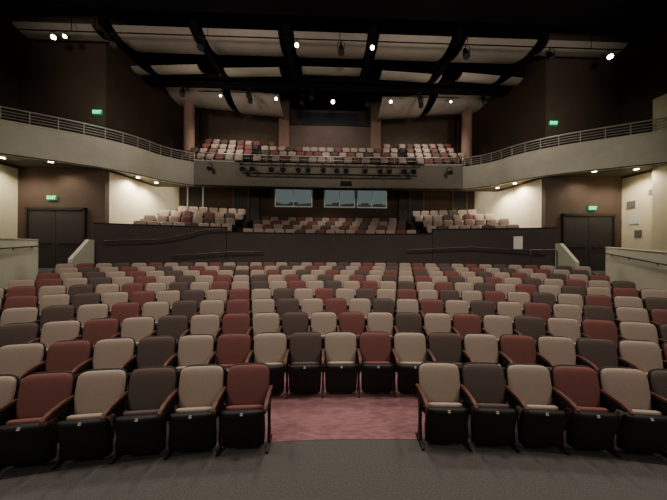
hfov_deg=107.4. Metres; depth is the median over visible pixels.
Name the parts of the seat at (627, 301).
backrest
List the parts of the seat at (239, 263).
backrest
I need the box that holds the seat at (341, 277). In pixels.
[333,274,347,287]
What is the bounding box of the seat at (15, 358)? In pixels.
[0,342,45,412]
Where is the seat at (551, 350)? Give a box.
[536,335,576,398]
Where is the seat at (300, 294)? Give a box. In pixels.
[294,288,312,308]
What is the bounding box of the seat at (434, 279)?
[431,276,447,289]
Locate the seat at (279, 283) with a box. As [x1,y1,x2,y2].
[270,280,286,297]
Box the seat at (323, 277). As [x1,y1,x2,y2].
[317,274,331,287]
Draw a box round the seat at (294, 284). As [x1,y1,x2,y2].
[289,280,305,297]
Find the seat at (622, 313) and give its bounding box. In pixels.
[614,306,658,340]
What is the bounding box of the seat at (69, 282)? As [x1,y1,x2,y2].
[64,277,88,293]
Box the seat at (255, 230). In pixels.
[254,228,263,231]
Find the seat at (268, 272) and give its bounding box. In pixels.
[266,270,279,280]
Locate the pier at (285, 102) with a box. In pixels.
[279,96,291,148]
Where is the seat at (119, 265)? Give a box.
[114,263,129,270]
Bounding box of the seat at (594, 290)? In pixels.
[586,286,613,312]
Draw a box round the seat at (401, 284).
[396,281,416,297]
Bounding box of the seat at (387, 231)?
[386,230,394,233]
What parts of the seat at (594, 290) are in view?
backrest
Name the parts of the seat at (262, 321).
backrest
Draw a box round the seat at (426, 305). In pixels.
[419,299,442,325]
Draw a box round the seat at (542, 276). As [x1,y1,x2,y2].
[529,273,546,284]
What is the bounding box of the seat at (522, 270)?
[517,268,533,277]
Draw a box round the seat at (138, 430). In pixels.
[100,366,177,464]
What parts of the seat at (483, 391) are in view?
leg, armrest, backrest, seat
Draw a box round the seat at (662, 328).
[658,323,666,347]
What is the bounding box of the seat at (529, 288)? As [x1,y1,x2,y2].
[515,284,536,301]
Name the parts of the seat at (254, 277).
backrest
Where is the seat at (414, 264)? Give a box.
[411,263,423,272]
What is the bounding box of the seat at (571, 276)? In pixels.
[568,274,587,286]
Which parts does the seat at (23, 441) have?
leg, armrest, seat, backrest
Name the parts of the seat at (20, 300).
backrest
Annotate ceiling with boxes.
[0,155,653,191]
[114,9,538,108]
[247,188,405,190]
[279,94,380,110]
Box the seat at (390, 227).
[386,225,395,233]
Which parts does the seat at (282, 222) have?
backrest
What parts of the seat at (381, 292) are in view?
backrest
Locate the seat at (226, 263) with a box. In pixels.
[220,262,235,269]
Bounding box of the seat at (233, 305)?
[220,299,249,320]
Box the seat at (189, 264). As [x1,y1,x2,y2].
[180,262,193,269]
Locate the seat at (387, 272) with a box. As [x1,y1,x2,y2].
[384,270,397,287]
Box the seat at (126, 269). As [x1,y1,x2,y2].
[120,267,137,275]
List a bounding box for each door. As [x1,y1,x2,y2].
[28,210,55,267]
[56,210,82,264]
[187,187,203,210]
[233,188,248,218]
[409,191,424,219]
[452,191,467,213]
[565,216,588,265]
[588,216,612,270]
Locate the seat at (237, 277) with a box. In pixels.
[230,275,249,286]
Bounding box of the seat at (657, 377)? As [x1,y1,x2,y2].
[647,368,666,457]
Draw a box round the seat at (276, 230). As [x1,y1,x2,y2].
[275,229,284,232]
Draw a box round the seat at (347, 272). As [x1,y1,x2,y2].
[340,270,352,279]
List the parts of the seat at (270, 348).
armrest, backrest, seat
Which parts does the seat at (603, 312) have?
backrest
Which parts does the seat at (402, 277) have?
backrest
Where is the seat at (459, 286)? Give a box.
[454,282,472,299]
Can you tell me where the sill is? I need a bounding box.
[289,123,370,126]
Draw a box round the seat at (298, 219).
[296,217,303,221]
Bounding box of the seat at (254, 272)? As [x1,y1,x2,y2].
[249,270,264,287]
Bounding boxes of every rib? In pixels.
[97,16,161,76]
[189,19,229,78]
[283,22,298,80]
[359,25,375,82]
[426,28,464,84]
[490,30,548,86]
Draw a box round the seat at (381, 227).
[377,225,385,233]
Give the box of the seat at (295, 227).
[293,225,301,232]
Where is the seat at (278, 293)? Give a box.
[271,288,292,312]
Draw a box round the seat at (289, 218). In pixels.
[288,217,295,221]
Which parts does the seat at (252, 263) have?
backrest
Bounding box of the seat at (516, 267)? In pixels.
[508,265,521,271]
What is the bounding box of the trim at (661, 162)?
[463,162,666,189]
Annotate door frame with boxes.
[25,207,86,242]
[561,213,615,246]
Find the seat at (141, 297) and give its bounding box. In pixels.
[130,291,155,313]
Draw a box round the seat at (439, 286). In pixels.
[435,282,452,298]
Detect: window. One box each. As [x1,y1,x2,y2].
[275,189,312,206]
[302,112,357,124]
[324,190,354,207]
[357,191,386,207]
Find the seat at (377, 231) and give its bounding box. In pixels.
[376,230,384,233]
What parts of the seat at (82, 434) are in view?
armrest, leg, seat, backrest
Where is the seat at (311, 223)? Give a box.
[308,221,315,228]
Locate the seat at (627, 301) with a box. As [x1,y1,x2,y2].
[612,296,649,320]
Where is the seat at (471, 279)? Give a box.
[466,276,482,289]
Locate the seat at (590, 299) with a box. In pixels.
[583,294,616,326]
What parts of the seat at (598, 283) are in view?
backrest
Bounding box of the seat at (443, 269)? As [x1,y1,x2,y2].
[441,267,453,275]
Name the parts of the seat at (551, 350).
leg, armrest, backrest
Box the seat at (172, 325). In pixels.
[146,315,188,366]
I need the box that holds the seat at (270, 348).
[245,332,286,394]
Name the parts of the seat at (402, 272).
backrest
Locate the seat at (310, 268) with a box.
[305,266,317,273]
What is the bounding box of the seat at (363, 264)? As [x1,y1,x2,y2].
[362,263,372,269]
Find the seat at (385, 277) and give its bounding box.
[382,275,397,295]
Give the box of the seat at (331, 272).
[325,270,338,279]
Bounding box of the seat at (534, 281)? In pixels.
[523,278,541,291]
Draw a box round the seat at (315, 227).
[312,225,319,232]
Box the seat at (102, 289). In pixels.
[95,283,119,302]
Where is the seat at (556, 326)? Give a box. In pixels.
[546,317,580,364]
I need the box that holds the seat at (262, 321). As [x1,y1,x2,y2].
[247,312,279,361]
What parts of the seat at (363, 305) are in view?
backrest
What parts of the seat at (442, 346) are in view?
armrest, backrest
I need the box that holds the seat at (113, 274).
[107,271,125,282]
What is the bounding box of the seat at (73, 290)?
[68,284,93,304]
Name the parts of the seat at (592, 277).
backrest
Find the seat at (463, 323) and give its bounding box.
[451,313,480,362]
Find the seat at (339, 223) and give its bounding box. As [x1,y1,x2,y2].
[335,221,342,228]
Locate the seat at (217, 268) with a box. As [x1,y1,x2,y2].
[206,266,219,273]
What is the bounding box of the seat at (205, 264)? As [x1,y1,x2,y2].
[195,262,207,269]
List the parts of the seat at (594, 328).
backrest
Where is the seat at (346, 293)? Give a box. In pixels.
[335,288,353,308]
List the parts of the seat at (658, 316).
backrest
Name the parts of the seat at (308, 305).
backrest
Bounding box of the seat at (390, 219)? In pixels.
[388,218,397,224]
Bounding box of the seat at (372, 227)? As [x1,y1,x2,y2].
[367,225,376,232]
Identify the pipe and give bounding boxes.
[1,7,651,50]
[146,56,507,94]
[198,59,459,98]
[235,161,423,167]
[243,173,416,178]
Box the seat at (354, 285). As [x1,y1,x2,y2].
[343,280,359,297]
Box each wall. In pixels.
[0,5,18,237]
[0,121,193,185]
[0,239,37,295]
[17,169,108,239]
[18,5,110,170]
[68,240,93,266]
[93,223,226,266]
[109,9,195,223]
[179,187,474,224]
[194,161,462,188]
[196,104,458,153]
[226,232,431,267]
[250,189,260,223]
[289,125,370,148]
[292,109,366,124]
[397,191,407,224]
[432,228,555,268]
[459,25,542,227]
[463,131,666,189]
[541,178,621,247]
[542,25,622,178]
[555,243,578,269]
[605,248,666,290]
[622,28,666,249]
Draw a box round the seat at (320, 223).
[317,221,324,228]
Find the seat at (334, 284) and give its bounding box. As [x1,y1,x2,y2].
[325,280,341,297]
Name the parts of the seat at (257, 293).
backrest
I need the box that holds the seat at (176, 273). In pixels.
[166,270,182,281]
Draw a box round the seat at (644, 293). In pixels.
[640,289,666,305]
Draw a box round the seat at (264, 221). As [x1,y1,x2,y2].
[263,220,270,226]
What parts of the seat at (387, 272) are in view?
backrest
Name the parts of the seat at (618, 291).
backrest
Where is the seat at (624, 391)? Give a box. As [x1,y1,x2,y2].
[598,366,666,457]
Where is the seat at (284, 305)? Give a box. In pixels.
[274,298,298,331]
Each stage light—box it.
[49,31,58,40]
[62,31,69,38]
[109,33,119,48]
[179,85,184,96]
[197,36,205,51]
[239,162,244,171]
[246,87,251,98]
[248,94,252,103]
[249,162,255,171]
[280,163,285,172]
[294,39,299,48]
[295,163,301,172]
[299,95,304,104]
[309,89,314,100]
[320,164,325,172]
[330,95,335,104]
[333,164,338,173]
[337,40,344,55]
[364,96,369,106]
[369,42,374,50]
[377,165,382,173]
[402,165,406,174]
[410,165,416,174]
[418,92,422,103]
[446,167,452,174]
[462,45,470,59]
[482,94,487,104]
[545,47,555,62]
[603,50,614,60]
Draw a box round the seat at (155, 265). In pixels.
[148,263,162,270]
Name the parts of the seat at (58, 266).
backrest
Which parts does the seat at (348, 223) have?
backrest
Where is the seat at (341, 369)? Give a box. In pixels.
[322,331,357,397]
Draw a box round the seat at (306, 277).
[301,274,315,287]
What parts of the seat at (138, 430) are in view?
armrest, leg, seat, backrest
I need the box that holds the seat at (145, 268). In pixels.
[139,266,155,275]
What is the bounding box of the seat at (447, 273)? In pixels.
[444,271,458,281]
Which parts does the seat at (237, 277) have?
backrest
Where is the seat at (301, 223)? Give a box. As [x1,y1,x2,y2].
[298,221,306,225]
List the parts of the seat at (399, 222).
backrest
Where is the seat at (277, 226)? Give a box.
[272,224,281,231]
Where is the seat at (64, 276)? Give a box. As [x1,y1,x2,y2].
[61,272,82,284]
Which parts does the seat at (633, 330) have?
backrest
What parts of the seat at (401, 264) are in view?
backrest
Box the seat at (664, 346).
[661,342,666,368]
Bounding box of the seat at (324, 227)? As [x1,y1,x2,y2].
[320,225,329,232]
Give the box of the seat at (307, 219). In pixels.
[305,217,312,224]
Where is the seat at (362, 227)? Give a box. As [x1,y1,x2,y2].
[358,225,366,232]
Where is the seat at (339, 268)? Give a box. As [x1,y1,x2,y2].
[332,266,343,273]
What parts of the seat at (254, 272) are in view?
backrest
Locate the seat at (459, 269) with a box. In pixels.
[455,267,468,275]
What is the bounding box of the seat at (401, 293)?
[396,289,416,300]
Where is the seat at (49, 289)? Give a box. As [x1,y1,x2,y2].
[38,285,66,305]
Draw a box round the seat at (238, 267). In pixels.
[234,266,248,275]
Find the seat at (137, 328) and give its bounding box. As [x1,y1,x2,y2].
[110,316,155,369]
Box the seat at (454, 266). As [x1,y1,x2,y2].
[451,264,463,270]
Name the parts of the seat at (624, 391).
leg, armrest, backrest, seat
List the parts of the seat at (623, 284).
backrest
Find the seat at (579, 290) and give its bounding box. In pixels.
[561,285,584,304]
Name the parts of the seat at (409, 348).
leg, armrest, backrest, seat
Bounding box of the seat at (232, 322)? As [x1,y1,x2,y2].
[214,313,250,339]
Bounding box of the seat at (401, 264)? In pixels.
[398,263,410,268]
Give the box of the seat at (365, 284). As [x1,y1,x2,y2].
[361,281,377,297]
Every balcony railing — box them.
[0,106,194,160]
[198,152,458,163]
[462,117,666,165]
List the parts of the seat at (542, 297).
backrest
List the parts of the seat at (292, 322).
backrest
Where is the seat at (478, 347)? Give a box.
[462,333,505,379]
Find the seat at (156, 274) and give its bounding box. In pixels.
[147,271,164,281]
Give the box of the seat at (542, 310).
[523,302,550,330]
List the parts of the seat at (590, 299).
backrest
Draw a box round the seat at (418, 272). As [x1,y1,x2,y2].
[413,270,427,282]
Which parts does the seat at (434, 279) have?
backrest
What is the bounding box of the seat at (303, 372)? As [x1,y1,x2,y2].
[284,331,321,398]
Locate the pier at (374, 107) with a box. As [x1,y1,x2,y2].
[367,99,380,149]
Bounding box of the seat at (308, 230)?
[306,229,314,232]
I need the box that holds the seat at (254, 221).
[252,220,261,227]
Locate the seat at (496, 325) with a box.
[481,314,512,364]
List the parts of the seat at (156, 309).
backrest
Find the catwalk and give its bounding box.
[142,50,511,95]
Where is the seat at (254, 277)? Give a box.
[249,275,266,295]
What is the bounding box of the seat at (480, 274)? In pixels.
[476,272,491,282]
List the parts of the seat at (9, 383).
backrest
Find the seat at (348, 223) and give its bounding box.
[343,221,351,228]
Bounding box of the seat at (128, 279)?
[113,276,134,291]
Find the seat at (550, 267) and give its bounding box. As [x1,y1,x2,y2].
[539,265,554,272]
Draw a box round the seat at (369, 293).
[356,288,374,308]
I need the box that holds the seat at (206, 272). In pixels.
[202,270,216,281]
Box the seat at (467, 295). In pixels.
[461,290,481,311]
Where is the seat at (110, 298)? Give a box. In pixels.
[102,292,129,317]
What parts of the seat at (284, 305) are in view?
backrest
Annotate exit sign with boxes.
[47,195,57,199]
[92,109,102,114]
[548,121,557,125]
[587,206,596,210]
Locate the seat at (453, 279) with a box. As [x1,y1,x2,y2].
[449,276,464,289]
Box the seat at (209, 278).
[197,275,213,288]
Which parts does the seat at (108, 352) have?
armrest, leg, backrest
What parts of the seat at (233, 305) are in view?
backrest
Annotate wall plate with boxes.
[627,200,635,208]
[629,213,638,224]
[634,230,641,236]
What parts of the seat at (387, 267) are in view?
backrest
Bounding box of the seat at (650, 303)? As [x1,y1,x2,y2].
[643,297,666,316]
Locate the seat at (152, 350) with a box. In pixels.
[119,335,175,409]
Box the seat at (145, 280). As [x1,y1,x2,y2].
[136,276,155,290]
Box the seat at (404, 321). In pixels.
[393,312,421,333]
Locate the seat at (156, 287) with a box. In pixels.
[145,282,166,300]
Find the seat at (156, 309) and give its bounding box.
[135,301,169,333]
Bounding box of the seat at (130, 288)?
[121,283,143,301]
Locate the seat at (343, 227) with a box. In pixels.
[339,225,348,232]
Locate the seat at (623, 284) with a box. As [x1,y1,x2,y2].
[611,281,639,297]
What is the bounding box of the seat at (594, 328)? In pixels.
[581,319,619,366]
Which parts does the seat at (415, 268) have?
backrest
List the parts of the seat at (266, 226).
backrest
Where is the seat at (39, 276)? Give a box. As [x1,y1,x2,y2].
[36,272,59,286]
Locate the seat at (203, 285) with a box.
[190,281,209,298]
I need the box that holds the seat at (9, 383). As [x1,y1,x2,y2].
[0,374,19,420]
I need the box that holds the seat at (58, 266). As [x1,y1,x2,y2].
[48,263,74,272]
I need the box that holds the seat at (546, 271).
[534,269,550,277]
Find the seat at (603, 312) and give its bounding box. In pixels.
[582,305,618,340]
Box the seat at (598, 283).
[587,280,612,302]
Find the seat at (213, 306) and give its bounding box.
[192,299,224,327]
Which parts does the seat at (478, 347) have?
leg, armrest, backrest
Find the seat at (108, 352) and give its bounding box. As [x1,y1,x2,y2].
[72,337,135,374]
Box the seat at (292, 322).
[278,312,308,360]
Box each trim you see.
[0,119,193,162]
[0,153,193,185]
[0,238,38,239]
[93,222,227,227]
[194,159,462,165]
[226,232,432,233]
[431,227,556,229]
[463,130,666,167]
[463,162,666,189]
[605,247,666,252]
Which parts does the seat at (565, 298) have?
backrest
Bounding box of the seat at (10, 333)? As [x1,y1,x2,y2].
[0,322,39,347]
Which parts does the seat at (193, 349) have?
armrest, leg, backrest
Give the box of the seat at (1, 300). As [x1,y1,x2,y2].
[0,297,2,316]
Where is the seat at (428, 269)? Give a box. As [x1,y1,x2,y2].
[426,267,439,275]
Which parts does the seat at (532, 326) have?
backrest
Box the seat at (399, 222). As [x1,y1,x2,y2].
[396,221,406,228]
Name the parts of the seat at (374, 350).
leg, armrest, backrest, seat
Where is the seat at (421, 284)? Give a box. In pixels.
[415,281,433,298]
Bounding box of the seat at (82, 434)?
[39,368,127,469]
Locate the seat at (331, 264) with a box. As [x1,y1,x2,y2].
[325,262,336,269]
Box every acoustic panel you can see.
[12,6,108,41]
[112,10,204,53]
[131,52,204,75]
[165,87,234,111]
[202,13,283,56]
[224,55,281,76]
[230,89,284,117]
[294,16,367,58]
[302,58,361,76]
[373,21,451,61]
[375,93,429,119]
[379,62,441,82]
[423,94,489,115]
[450,22,537,63]
[455,40,522,85]
[533,25,627,57]
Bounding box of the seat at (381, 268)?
[372,266,383,274]
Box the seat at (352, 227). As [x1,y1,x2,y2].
[349,225,357,232]
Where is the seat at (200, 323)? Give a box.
[179,314,219,362]
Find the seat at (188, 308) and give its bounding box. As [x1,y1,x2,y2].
[167,300,197,333]
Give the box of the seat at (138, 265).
[131,263,146,270]
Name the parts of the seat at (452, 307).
backrest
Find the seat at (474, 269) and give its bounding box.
[470,267,483,275]
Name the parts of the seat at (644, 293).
backrest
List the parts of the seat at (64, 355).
armrest, leg, backrest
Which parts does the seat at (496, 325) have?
backrest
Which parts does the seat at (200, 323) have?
armrest, backrest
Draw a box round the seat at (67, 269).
[58,267,78,277]
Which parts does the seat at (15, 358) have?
backrest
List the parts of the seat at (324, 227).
backrest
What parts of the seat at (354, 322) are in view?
backrest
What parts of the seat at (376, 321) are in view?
backrest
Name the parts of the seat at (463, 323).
backrest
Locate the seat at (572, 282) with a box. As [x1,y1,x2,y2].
[565,279,586,294]
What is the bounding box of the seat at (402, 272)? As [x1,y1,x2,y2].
[398,270,411,276]
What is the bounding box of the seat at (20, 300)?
[0,295,38,318]
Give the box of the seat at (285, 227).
[282,225,291,230]
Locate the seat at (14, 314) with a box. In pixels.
[0,306,39,325]
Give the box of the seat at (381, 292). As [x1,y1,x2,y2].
[375,288,395,318]
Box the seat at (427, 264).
[425,263,436,270]
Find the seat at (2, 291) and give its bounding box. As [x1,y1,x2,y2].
[0,287,4,304]
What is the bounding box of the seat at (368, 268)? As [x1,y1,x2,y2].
[359,266,370,274]
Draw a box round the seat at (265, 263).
[263,262,274,269]
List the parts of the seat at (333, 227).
backrest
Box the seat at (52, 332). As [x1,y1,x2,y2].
[27,320,81,371]
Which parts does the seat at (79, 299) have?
backrest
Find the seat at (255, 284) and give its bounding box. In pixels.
[249,281,268,305]
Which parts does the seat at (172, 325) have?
backrest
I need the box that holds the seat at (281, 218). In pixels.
[279,217,286,223]
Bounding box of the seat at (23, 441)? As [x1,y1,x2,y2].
[0,371,75,469]
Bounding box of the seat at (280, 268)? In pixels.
[278,266,290,274]
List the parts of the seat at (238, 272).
backrest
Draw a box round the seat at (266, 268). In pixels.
[264,266,276,274]
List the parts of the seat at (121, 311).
backrest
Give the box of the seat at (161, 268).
[157,266,172,275]
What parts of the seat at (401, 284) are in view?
backrest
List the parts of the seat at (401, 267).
backrest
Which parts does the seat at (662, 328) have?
backrest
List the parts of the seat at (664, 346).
backrest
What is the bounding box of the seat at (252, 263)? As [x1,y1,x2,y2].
[249,262,261,270]
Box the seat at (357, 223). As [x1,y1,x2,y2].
[352,221,359,228]
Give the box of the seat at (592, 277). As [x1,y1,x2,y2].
[589,275,611,294]
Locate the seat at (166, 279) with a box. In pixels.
[157,276,175,289]
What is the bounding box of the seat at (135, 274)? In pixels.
[128,271,145,282]
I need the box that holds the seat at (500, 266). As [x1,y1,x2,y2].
[493,264,506,271]
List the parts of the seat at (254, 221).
backrest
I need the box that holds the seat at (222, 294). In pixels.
[199,289,227,310]
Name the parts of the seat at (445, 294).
backrest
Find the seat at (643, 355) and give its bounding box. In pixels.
[617,339,663,375]
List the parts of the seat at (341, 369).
leg, armrest, backrest, seat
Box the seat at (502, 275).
[493,272,509,282]
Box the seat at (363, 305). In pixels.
[347,298,370,330]
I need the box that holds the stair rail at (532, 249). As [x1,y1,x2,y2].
[530,249,557,266]
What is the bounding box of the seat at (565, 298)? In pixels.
[557,293,582,318]
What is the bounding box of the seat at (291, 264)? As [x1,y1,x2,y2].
[288,262,299,269]
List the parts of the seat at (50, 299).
backrest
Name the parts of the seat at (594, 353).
leg, armrest, backrest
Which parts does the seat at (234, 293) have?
backrest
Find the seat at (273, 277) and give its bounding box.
[268,274,282,288]
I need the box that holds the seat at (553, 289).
[538,285,559,302]
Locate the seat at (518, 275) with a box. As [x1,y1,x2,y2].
[511,272,527,283]
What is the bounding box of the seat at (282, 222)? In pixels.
[281,221,289,227]
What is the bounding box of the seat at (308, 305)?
[299,298,322,331]
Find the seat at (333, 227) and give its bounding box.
[330,225,338,232]
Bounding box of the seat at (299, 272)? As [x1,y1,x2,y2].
[296,270,309,279]
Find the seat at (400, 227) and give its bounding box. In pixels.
[396,225,406,230]
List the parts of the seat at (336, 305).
backrest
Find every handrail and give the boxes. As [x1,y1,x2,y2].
[0,245,39,249]
[104,228,223,242]
[171,251,262,256]
[406,247,546,252]
[605,253,666,265]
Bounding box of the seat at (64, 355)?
[18,339,92,408]
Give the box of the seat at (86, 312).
[69,303,109,334]
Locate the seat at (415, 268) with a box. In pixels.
[412,266,424,275]
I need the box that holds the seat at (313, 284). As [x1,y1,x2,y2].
[307,280,323,297]
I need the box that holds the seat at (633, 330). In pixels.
[618,321,663,367]
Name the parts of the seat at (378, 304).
backrest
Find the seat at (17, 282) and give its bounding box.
[5,279,35,297]
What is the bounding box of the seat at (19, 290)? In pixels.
[2,286,36,307]
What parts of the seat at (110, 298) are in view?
backrest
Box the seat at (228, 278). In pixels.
[210,275,231,289]
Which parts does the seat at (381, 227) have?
backrest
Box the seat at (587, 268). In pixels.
[574,266,597,274]
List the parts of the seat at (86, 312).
backrest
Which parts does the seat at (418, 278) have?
backrest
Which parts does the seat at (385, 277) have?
backrest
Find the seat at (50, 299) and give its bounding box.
[37,294,70,325]
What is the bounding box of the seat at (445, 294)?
[439,289,459,312]
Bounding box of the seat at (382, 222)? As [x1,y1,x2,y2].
[378,221,386,228]
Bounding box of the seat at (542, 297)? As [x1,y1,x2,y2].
[531,292,555,316]
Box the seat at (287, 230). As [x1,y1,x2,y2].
[285,229,294,232]
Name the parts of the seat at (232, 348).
armrest, leg, seat, backrest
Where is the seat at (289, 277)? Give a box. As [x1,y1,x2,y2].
[285,274,299,287]
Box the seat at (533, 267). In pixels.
[523,265,537,272]
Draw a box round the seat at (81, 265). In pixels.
[76,263,93,271]
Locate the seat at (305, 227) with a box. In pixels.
[302,225,310,232]
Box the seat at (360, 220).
[355,218,362,224]
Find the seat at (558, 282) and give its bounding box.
[543,278,563,292]
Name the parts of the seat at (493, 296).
backrest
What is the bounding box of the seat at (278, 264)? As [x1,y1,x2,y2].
[276,262,287,269]
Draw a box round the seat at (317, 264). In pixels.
[313,262,324,269]
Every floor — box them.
[0,414,666,499]
[14,385,226,419]
[38,268,54,273]
[172,153,481,164]
[175,348,501,372]
[181,148,473,158]
[216,372,469,445]
[234,227,243,231]
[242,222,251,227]
[405,224,497,229]
[415,229,423,233]
[460,380,601,407]
[591,271,604,274]
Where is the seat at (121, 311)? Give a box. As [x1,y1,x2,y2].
[104,302,140,336]
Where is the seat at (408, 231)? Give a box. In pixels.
[406,230,415,233]
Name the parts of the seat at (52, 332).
backrest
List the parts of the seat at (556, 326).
backrest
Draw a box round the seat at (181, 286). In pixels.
[168,282,188,299]
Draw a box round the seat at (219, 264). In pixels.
[209,262,221,268]
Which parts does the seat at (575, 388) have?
leg, armrest, backrest, seat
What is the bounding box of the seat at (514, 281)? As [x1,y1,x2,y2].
[503,277,521,290]
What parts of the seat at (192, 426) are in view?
armrest, leg, seat, backrest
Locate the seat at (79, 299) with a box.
[72,292,100,319]
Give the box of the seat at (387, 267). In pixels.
[385,266,397,281]
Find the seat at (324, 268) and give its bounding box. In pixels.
[319,266,330,273]
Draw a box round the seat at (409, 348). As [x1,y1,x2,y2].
[391,332,425,397]
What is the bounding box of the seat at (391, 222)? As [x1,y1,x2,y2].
[387,221,395,225]
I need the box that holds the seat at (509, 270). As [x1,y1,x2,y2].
[501,268,515,276]
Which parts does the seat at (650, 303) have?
backrest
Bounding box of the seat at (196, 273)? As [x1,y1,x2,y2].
[184,270,199,281]
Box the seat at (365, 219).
[363,218,370,224]
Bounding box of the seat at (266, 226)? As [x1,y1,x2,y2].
[262,224,272,231]
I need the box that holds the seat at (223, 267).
[217,266,234,276]
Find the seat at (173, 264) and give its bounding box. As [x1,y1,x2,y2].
[164,262,178,269]
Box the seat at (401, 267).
[398,266,411,272]
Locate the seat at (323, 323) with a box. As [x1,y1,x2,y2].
[308,312,336,359]
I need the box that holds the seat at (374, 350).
[357,331,393,397]
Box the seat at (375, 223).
[369,221,377,226]
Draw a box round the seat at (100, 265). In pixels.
[95,263,112,271]
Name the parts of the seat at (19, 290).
backrest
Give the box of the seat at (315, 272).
[311,270,323,279]
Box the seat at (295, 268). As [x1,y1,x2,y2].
[292,266,303,273]
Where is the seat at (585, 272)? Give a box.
[571,270,589,280]
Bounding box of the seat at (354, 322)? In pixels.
[337,312,364,359]
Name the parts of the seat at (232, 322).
armrest, backrest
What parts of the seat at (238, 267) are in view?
backrest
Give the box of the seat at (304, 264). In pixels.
[301,262,311,269]
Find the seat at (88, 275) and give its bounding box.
[84,272,105,283]
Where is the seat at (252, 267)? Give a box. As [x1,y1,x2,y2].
[249,266,262,276]
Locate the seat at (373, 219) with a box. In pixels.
[371,218,379,224]
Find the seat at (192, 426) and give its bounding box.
[157,364,224,459]
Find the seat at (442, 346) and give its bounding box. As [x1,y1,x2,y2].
[426,332,462,393]
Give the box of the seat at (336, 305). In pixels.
[323,298,346,324]
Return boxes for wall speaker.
[340,181,351,185]
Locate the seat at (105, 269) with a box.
[101,267,118,276]
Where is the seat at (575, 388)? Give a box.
[551,364,619,455]
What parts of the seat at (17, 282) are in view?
backrest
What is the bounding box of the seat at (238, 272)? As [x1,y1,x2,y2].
[232,270,248,281]
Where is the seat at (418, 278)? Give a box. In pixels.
[414,275,429,289]
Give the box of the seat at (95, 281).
[90,277,111,292]
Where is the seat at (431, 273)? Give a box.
[429,271,442,281]
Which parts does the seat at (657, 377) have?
backrest, armrest, leg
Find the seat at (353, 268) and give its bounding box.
[345,266,357,274]
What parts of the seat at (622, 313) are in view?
backrest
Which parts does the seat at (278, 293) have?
backrest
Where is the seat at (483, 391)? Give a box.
[460,362,517,451]
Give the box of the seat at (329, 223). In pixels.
[326,221,333,226]
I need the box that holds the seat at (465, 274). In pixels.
[460,271,474,281]
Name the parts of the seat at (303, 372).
armrest, leg, seat, backrest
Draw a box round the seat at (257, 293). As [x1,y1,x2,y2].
[249,288,271,318]
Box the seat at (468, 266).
[464,264,477,270]
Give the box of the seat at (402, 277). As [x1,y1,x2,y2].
[397,275,412,286]
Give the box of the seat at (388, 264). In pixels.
[387,263,397,267]
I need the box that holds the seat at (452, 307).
[444,299,468,331]
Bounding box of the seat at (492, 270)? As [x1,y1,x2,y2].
[485,268,499,276]
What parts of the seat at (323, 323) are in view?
backrest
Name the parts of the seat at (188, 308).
backrest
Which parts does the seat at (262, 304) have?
backrest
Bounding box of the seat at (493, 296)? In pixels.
[483,291,505,312]
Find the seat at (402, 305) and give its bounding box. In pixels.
[395,298,418,315]
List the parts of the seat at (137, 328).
backrest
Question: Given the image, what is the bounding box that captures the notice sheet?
[513,236,522,248]
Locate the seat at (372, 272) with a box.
[369,270,382,280]
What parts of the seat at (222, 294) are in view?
backrest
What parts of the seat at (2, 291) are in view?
backrest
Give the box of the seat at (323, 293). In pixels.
[315,288,333,308]
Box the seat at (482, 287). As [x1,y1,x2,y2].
[474,283,492,299]
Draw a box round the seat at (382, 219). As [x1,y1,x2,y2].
[380,218,387,224]
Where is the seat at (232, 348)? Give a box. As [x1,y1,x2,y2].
[205,333,251,396]
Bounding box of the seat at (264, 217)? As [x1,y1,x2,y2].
[261,216,269,224]
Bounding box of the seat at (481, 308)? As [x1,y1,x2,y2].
[469,300,494,332]
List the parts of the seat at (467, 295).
backrest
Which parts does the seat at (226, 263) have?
backrest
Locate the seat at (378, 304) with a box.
[371,298,394,336]
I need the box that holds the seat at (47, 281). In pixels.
[37,278,62,295]
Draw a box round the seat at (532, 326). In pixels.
[513,315,545,363]
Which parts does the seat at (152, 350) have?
armrest, leg, backrest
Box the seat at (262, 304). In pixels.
[248,298,274,337]
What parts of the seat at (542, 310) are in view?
backrest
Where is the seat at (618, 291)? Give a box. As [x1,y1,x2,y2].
[611,287,643,307]
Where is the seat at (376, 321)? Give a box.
[365,312,392,359]
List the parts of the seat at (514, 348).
leg, armrest, backrest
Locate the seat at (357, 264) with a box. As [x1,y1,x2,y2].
[350,262,360,269]
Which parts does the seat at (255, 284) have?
backrest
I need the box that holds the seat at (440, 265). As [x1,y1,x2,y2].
[438,263,449,270]
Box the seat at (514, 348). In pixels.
[498,334,536,401]
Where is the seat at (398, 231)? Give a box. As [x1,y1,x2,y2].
[396,230,405,233]
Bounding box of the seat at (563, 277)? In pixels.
[548,273,566,284]
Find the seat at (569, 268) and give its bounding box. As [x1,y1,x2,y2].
[556,266,572,273]
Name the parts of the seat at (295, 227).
backrest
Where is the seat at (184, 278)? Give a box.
[177,275,194,289]
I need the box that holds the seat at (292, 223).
[289,221,298,228]
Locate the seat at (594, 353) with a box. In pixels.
[576,337,618,402]
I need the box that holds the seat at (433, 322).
[422,313,450,344]
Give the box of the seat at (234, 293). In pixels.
[224,289,249,305]
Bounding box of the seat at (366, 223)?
[361,221,368,228]
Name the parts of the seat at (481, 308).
backrest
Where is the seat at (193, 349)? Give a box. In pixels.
[163,334,214,399]
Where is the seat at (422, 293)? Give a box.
[417,289,437,309]
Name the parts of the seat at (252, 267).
backrest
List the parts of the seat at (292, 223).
backrest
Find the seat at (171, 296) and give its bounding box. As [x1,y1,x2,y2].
[157,290,180,312]
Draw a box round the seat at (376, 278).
[366,275,380,288]
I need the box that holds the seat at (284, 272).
[281,270,294,280]
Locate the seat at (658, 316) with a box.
[649,308,666,348]
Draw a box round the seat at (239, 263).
[235,262,248,270]
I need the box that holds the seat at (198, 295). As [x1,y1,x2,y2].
[182,289,204,311]
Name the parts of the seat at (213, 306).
backrest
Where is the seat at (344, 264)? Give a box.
[338,262,348,269]

